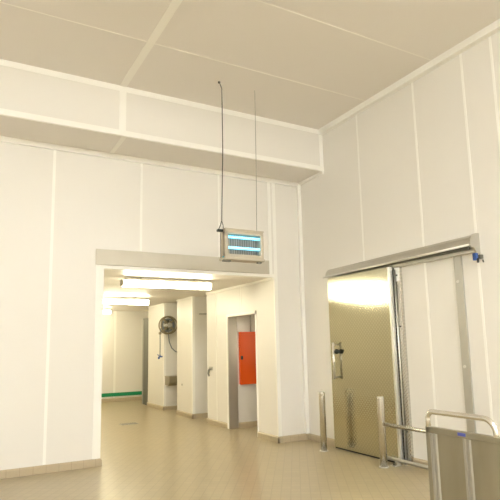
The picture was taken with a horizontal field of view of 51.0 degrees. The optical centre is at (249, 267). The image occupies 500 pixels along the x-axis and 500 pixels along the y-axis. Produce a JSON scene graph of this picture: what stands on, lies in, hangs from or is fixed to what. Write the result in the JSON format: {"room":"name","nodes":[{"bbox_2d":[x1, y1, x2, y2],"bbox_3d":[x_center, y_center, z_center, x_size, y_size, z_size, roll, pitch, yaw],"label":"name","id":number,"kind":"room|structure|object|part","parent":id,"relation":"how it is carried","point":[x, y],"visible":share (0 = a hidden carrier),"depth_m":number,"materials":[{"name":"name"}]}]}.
{"room":"processing plant","nodes":[
{"label":"processing plant","id":0,"kind":"room"},
{"bbox_2d":[101,311,147,398],"bbox_3d":[-3.102,2.574,15.673,8.000,2.650,0.220,3,-10,-29],"label":"wall","id":1,"kind":"structure","parent":0,"point":[122,330],"depth_m":15.23,"materials":[{"name":"white"}]},
{"bbox_2d":[101,396,141,402],"bbox_3d":[-2.982,3.826,15.422,7.700,0.095,0.022,3,-10,-29],"label":"baseboard","id":2,"kind":"structure","parent":1,"relation":"attached to","point":[139,397],"depth_m":15.02,"materials":[{"name":"tile"}]},
{"bbox_2d":[0,142,309,469],"bbox_3d":[-3.511,0.364,6.308,10.000,4.285,0.200,3,-10,-29],"label":"wall","id":3,"kind":"structure","parent":0,"point":[57,208],"depth_m":7.00,"materials":[{"name":"white paint"}]},
{"bbox_2d":[0,458,101,478],"bbox_3d":[-4.893,2.349,5.210,6.732,0.095,0.142,3,-10,-29],"label":"baseboard","id":4,"kind":"structure","parent":3,"relation":"attached to","point":[17,472],"depth_m":6.47,"materials":[{"name":"tile"}]},
{"bbox_3d":[-2.044,1.223,7.001,0.104,2.537,0.130,3,-10,-29],"label":"opening trim","id":5,"kind":"part","parent":3,"relation":"part of","materials":[{"name":"white paint"}]},
{"bbox_2d":[95,249,268,273],"bbox_3d":[-0.895,-0.076,7.777,2.745,0.216,0.032,3,-10,-29],"label":"lintel","id":6,"kind":"object","parent":3,"relation":"attached to","point":[103,256],"visible":1,"depth_m":7.63,"materials":[{"name":"grey metal"}]},
{"bbox_3d":[-0.830,0.068,7.872,2.745,0.054,0.126,3,-10,-29],"label":"opening trim","id":7,"kind":"part","parent":3,"relation":"part of","materials":[{"name":"white paint"}]},
{"bbox_3d":[0.315,-0.644,8.570,0.055,1.610,0.032,3,-10,-29],"label":"opening trim","id":8,"kind":"part","parent":3,"relation":"part of","materials":[{"name":"white plastic"}]},
{"bbox_3d":[0.422,0.592,8.432,0.060,4.100,0.030,3,-10,-29],"label":"opening trim","id":9,"kind":"part","parent":3,"relation":"part of","materials":[{"name":"white plastic"}]},
{"bbox_2d":[278,433,307,442],"bbox_3d":[0.685,2.677,8.227,0.567,0.095,0.022,3,-10,-29],"label":"baseboard","id":10,"kind":"structure","parent":3,"relation":"attached to","point":[297,437],"depth_m":8.22,"materials":[{"name":"tile"}]},
{"bbox_3d":[0.869,0.614,8.646,0.060,4.100,0.050,3,-10,-29],"label":"corner trim","id":11,"kind":"part","parent":3,"relation":"part of","materials":[{"name":"white"}]},
{"bbox_2d":[0,59,323,186],"bbox_3d":[-3.370,-2.072,6.321,10.000,0.780,0.732,3,-10,-29],"label":"beam","id":12,"kind":"structure","parent":0,"point":[40,107],"depth_m":7.13,"materials":[{"name":"white"}]},
{"bbox_3d":[-3.523,-1.677,6.554,10.000,0.075,0.030,3,-10,-29],"label":"edge trim","id":13,"kind":"part","parent":12,"relation":"part of","materials":[{"name":"white"}]},
{"bbox_3d":[-3.208,-2.449,6.070,10.000,0.075,0.026,3,-10,-29],"label":"edge trim","id":14,"kind":"part","parent":12,"relation":"part of","materials":[{"name":"white plastic"}]},
{"bbox_3d":[-3.194,-1.841,5.977,10.000,0.074,0.032,3,-10,-29],"label":"edge trim","id":15,"kind":"part","parent":12,"relation":"part of","materials":[{"name":"white"}]},
{"bbox_3d":[0.993,-1.475,8.675,0.035,0.045,0.700,3,-10,-29],"label":"edge trim","id":16,"kind":"part","parent":12,"relation":"part of","materials":[{"name":"white"}]},
{"bbox_3d":[1.137,-1.894,8.425,0.070,0.605,0.028,3,-10,-29],"label":"edge trim","id":17,"kind":"part","parent":12,"relation":"part of","materials":[{"name":"white plastic"}]},
{"bbox_2d":[148,303,176,405],"bbox_3d":[-1.636,2.251,13.715,1.765,2.650,1.233,3,-10,-29],"label":"pillar","id":18,"kind":"structure","parent":0,"point":[159,393],"depth_m":13.01,"materials":[{"name":"white"}]},
{"bbox_2d":[147,402,163,410],"bbox_3d":[-2.367,3.467,13.097,0.022,0.095,1.252,3,-10,-29],"label":"baseboard","id":19,"kind":"structure","parent":18,"relation":"attached to","point":[152,405],"depth_m":13.06,"materials":[{"name":"tile"}]},
{"bbox_3d":[-2.084,2.110,12.802,0.056,2.490,0.053,3,-10,-29],"label":"corner trim","id":20,"kind":"part","parent":18,"relation":"part of","materials":[{"name":"white plastic"}]},
{"bbox_2d":[157,316,176,358],"bbox_3d":[-1.918,1.699,12.773,0.740,1.026,0.282,3,-10,-29],"label":"hose reel","id":21,"kind":"object","parent":18,"relation":"attached to","point":[165,325],"visible":0.99,"depth_m":12.68,"materials":[{"name":"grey metal"}]},
{"bbox_2d":[163,405,176,410],"bbox_3d":[-1.350,3.425,12.963,1.667,0.095,0.022,3,-10,-29],"label":"baseboard","id":22,"kind":"structure","parent":18,"relation":"attached to","point":[164,407],"depth_m":12.64,"materials":[{"name":"tile"}]},
{"bbox_2d":[165,375,176,385],"bbox_3d":[-1.711,2.659,12.709,0.645,0.371,0.327,3,-10,-29],"label":"basin","id":23,"kind":"object","parent":18,"relation":"attached to","point":[169,380],"visible":0.26,"depth_m":12.49,"materials":[{"name":"silver metal"}]},
{"bbox_2d":[103,270,266,310],"bbox_3d":[-1.186,0.673,12.416,8.000,0.200,8.230,3,-10,-29],"label":"ceiling","id":24,"kind":"structure","parent":0,"point":[112,288],"depth_m":9.76,"materials":[{"name":"white paint"}]},
{"bbox_2d":[103,309,111,313],"bbox_3d":[-4.468,1.156,13.985,1.512,0.156,0.160,3,-10,-29],"label":"fluorescent light","id":25,"kind":"object","parent":24,"relation":"attached to","point":[105,311],"visible":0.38,"depth_m":14.25,"materials":[{"name":"white"}]},
{"bbox_2d":[103,298,149,304],"bbox_3d":[-2.890,0.705,11.180,1.512,0.156,0.160,3,-10,-29],"label":"fluorescent light","id":26,"kind":"object","parent":24,"relation":"attached to","point":[128,301],"visible":0.53,"depth_m":11.25,"materials":[{"name":"white plastic"}]},
{"bbox_2d":[120,277,212,289],"bbox_3d":[-1.311,0.254,8.375,1.512,0.156,0.160,3,-10,-29],"label":"fluorescent light","id":27,"kind":"object","parent":24,"relation":"attached to","point":[125,282],"visible":1,"depth_m":8.30,"materials":[{"name":"white plastic"}]},
{"bbox_2d":[176,296,207,413],"bbox_3d":[-0.696,1.982,12.045,1.765,2.650,0.923,3,-10,-29],"label":"pillar","id":28,"kind":"structure","parent":0,"point":[192,396],"depth_m":11.41,"materials":[{"name":"white"}]},
{"bbox_2d":[176,410,193,418],"bbox_3d":[-1.428,3.198,11.427,0.022,0.095,0.942,3,-10,-29],"label":"baseboard","id":29,"kind":"structure","parent":28,"relation":"attached to","point":[178,412],"depth_m":11.40,"materials":[{"name":"tile"}]},
{"bbox_3d":[-1.220,1.863,11.265,0.056,2.490,0.053,3,-10,-29],"label":"corner trim","id":30,"kind":"part","parent":28,"relation":"part of","materials":[{"name":"white plastic"}]},
{"bbox_2d":[192,413,207,418],"bbox_3d":[-0.485,3.178,11.427,1.667,0.095,0.022,3,-10,-29],"label":"baseboard","id":31,"kind":"structure","parent":28,"relation":"attached to","point":[200,415],"depth_m":11.11,"materials":[{"name":"tile"}]},
{"bbox_2d":[0,400,429,499],"bbox_3d":[-0.564,2.328,4.696,14.200,0.200,21.700,3,-10,-29],"label":"floor","id":32,"kind":"structure","parent":0,"point":[168,455],"depth_m":6.31,"materials":[{"name":"beige tile"}]},
{"bbox_2d":[120,422,138,424],"bbox_3d":[-2.420,3.119,10.459,0.350,0.009,0.230,3,-10,-29],"label":"floor drain","id":33,"kind":"object","parent":32,"relation":"on","point":[133,422],"visible":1,"depth_m":10.46,"materials":[{"name":"grey metal"}]},
{"bbox_2d":[142,318,147,404],"bbox_3d":[-2.784,2.510,14.066,0.094,2.290,0.440,3,-10,-29],"label":"door","id":34,"kind":"structure","parent":32,"relation":"on","point":[145,320],"depth_m":14.06,"materials":[{"name":"grey metal"}]},
{"bbox_2d":[319,391,327,451],"bbox_3d":[1.038,2.185,7.463,0.124,0.828,0.124,3,-10,-29],"label":"bollard","id":35,"kind":"object","parent":32,"relation":"on","point":[322,410],"visible":1,"depth_m":7.43,"materials":[{"name":"silver metal"}]},
{"bbox_2d":[376,396,425,467],"bbox_3d":[1.889,1.936,5.953,0.124,0.840,1.225,3,-10,-29],"label":"guard rail","id":36,"kind":"object","parent":32,"relation":"on","point":[382,424],"visible":0.61,"depth_m":6.37,"materials":[{"name":"silver metal"}]},
{"bbox_3d":[1.621,2.017,6.428,0.090,0.832,0.090,3,-10,-29],"label":"post","id":37,"kind":"part","parent":36,"relation":"part of","materials":[{"name":"silver metal"}]},
{"bbox_3d":[1.909,2.082,5.900,0.048,0.535,1.153,3,-10,-29],"label":"rail","id":38,"kind":"part","parent":36,"relation":"part of","materials":[{"name":"silver metal"}]},
{"bbox_2d":[387,456,427,469],"bbox_3d":[2.010,2.330,6.052,0.130,0.086,1.240,3,-10,-29],"label":"floor guide","id":39,"kind":"object","parent":32,"relation":"on","point":[398,461],"visible":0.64,"depth_m":6.36,"materials":[{"name":"silver metal"}]},
{"bbox_2d":[425,409,499,499],"bbox_3d":[1.829,1.480,3.545,1.020,1.038,0.663,3,-10,-29],"label":"trolley","id":40,"kind":"object","parent":32,"relation":"on","point":[462,465],"visible":1,"depth_m":3.37,"materials":[{"name":"silver metal"}]},
{"bbox_3d":[1.368,1.016,3.416,0.036,0.140,0.566,3,-10,-29],"label":"push handle","id":41,"kind":"part","parent":40,"relation":"part of","materials":[{"name":"silver metal"}]},
{"bbox_3d":[1.400,1.394,3.316,0.008,0.638,0.620,3,-10,-29],"label":"panel","id":42,"kind":"part","parent":40,"relation":"part of","materials":[{"name":"silver metal"}]},
{"bbox_2d":[206,277,273,434],"bbox_3d":[0.529,1.631,9.858,1.775,2.650,2.634,3,-10,-29],"label":"wall","id":43,"kind":"structure","parent":0,"point":[252,296],"depth_m":9.55,"materials":[{"name":"white"}]},
{"bbox_3d":[-0.255,0.356,9.619,0.040,0.035,2.630,3,-10,-29],"label":"edge trim","id":44,"kind":"part","parent":43,"relation":"part of","materials":[{"name":"white paint"}]},
{"bbox_2d":[226,311,258,431],"bbox_3d":[-0.149,1.846,9.283,0.022,2.085,1.140,3,-10,-29],"label":"doorway","id":45,"kind":"structure","parent":43,"relation":"in","point":[250,312],"depth_m":9.35,"materials":[{"name":"white"}]},
{"bbox_2d":[207,418,279,442],"bbox_3d":[-0.199,2.847,9.244,0.022,0.095,2.684,3,-10,-29],"label":"baseboard","id":46,"kind":"structure","parent":43,"relation":"attached to","point":[270,437],"depth_m":8.56,"materials":[{"name":"tile"}]},
{"bbox_2d":[237,315,256,422],"bbox_3d":[0.196,1.954,10.518,1.485,2.220,0.812,3,-10,-29],"label":"wall","id":47,"kind":"structure","parent":0,"point":[247,393],"depth_m":9.86,"materials":[{"name":"white paint"}]},
{"bbox_2d":[227,317,238,428],"bbox_3d":[-0.319,1.945,9.757,0.181,2.035,0.030,3,-10,-29],"label":"door frame","id":48,"kind":"structure","parent":47,"relation":"attached to","point":[231,321],"depth_m":9.74,"materials":[{"name":"silver metal"}]},
{"bbox_2d":[239,315,255,384],"bbox_3d":[0.065,1.483,9.996,0.599,1.439,0.089,3,-10,-29],"label":"upper cabinet","id":49,"kind":"object","parent":47,"relation":"attached to","point":[247,347],"visible":0.68,"depth_m":9.87,"materials":[{"name":"orange metal"}]},
{"bbox_2d":[238,421,256,427],"bbox_3d":[0.427,2.947,10.006,1.470,0.095,0.022,3,-10,-29],"label":"baseboard","id":50,"kind":"structure","parent":47,"relation":"attached to","point":[250,423],"depth_m":9.74,"materials":[{"name":"tile"}]},
{"bbox_2d":[0,0,499,128],"bbox_3d":[-0.354,-3.398,1.013,10.000,0.206,13.150,3,-10,-29],"label":"ceiling","id":51,"kind":"structure","parent":0,"point":[307,63],"depth_m":6.00,"materials":[{"name":"white"}]},
{"bbox_2d":[216,81,264,263],"bbox_3d":[-0.147,-1.240,6.793,0.637,2.389,0.175,3,-10,-29],"label":"insect killer","id":52,"kind":"object","parent":51,"relation":"hanging from","point":[236,245],"visible":1,"depth_m":6.64,"materials":[{"name":"silver metal"}]},
{"bbox_3d":[-0.382,-1.450,6.702,0.088,1.990,0.032,3,-10,-29],"label":"power cord","id":53,"kind":"part","parent":52,"relation":"part of","materials":[{"name":"grey plastic"}]},
{"bbox_2d":[219,257,264,262],"bbox_3d":[-0.095,-0.093,6.638,0.574,0.030,0.175,3,-10,-29],"label":"tray","id":54,"kind":"object","parent":52,"relation":"on","point":[224,259],"depth_m":6.58,"materials":[{"name":"metal"}]},
{"bbox_3d":[-0.104,-0.463,6.696,0.562,0.016,0.162,3,-10,-29],"label":"lid","id":55,"kind":"part","parent":52,"relation":"part of","materials":[{"name":"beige metal"}]},
{"bbox_2d":[301,31,499,459],"bbox_3d":[4.118,-0.639,3.173,0.204,5.020,13.300,3,-10,-29],"label":"wall","id":56,"kind":"structure","parent":0,"point":[418,167],"depth_m":6.44,"materials":[{"name":"white paint"}]},
{"bbox_2d":[308,433,427,464],"bbox_3d":[4.112,1.780,2.694,0.022,0.095,13.150,3,-10,-29],"label":"baseboard","id":57,"kind":"structure","parent":56,"relation":"attached to","point":[313,437],"depth_m":7.85,"materials":[{"name":"tile"}]},
{"bbox_2d":[323,233,480,278],"bbox_3d":[1.824,-0.088,6.893,0.158,0.226,2.658,3,-10,-29],"label":"door track","id":58,"kind":"object","parent":56,"relation":"attached to","point":[469,244],"visible":1,"depth_m":6.38,"materials":[{"name":"silver metal"}]},
{"bbox_2d":[328,266,403,462],"bbox_3d":[1.510,1.297,7.206,0.139,2.481,1.308,3,-10,-29],"label":"door","id":59,"kind":"structure","parent":58,"relation":"hanging from","point":[363,341],"depth_m":7.14,"materials":[{"name":"silver metal"}]},
{"bbox_3d":[1.240,1.357,7.629,0.083,0.525,0.034,3,-10,-29],"label":"handle","id":60,"kind":"part","parent":59,"relation":"part of","materials":[{"name":"silver metal"}]},
{"bbox_3d":[2.186,-0.128,6.349,0.054,0.103,1.280,3,-10,-29],"label":"rail","id":61,"kind":"part","parent":58,"relation":"part of","materials":[{"name":"silver metal"}]},
{"bbox_2d":[392,267,413,464],"bbox_3d":[1.917,1.222,6.664,0.080,2.460,0.170,3,-10,-29],"label":"door frame","id":62,"kind":"structure","parent":56,"relation":"attached to","point":[407,435],"depth_m":6.63,"materials":[{"name":"silver metal"}]},
{"bbox_3d":[1.909,0.090,6.801,0.010,0.180,0.090,3,-10,-29],"label":"plate","id":63,"kind":"part","parent":62,"relation":"part of","materials":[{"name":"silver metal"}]},
{"bbox_3d":[1.906,1.211,6.654,0.021,2.400,0.021,3,-10,-29],"label":"guide rod","id":64,"kind":"part","parent":62,"relation":"part of","materials":[{"name":"silver metal"}]},
{"bbox_2d":[318,19,499,134],"bbox_3d":[4.161,-3.051,3.090,0.085,0.095,12.444,3,-10,-29],"label":"trim","id":65,"kind":"structure","parent":56,"relation":"attached to","point":[494,27],"depth_m":6.63,"materials":[{"name":"white plastic"}]},
{"bbox_2d":[453,256,475,432],"bbox_3d":[2.409,1.087,5.836,0.033,2.462,0.105,3,-10,-29],"label":"strip","id":66,"kind":"object","parent":56,"relation":"attached to","point":[458,264],"visible":0.65,"depth_m":5.86,"materials":[{"name":"grey metal"}]},
{"bbox_2d":[472,253,483,262],"bbox_3d":[2.501,-0.104,5.715,0.114,0.110,0.083,3,-10,-29],"label":"switch","id":67,"kind":"object","parent":56,"relation":"attached to","point":[475,256],"visible":1,"depth_m":5.70,"materials":[{"name":"blue plastic"}]}
]}

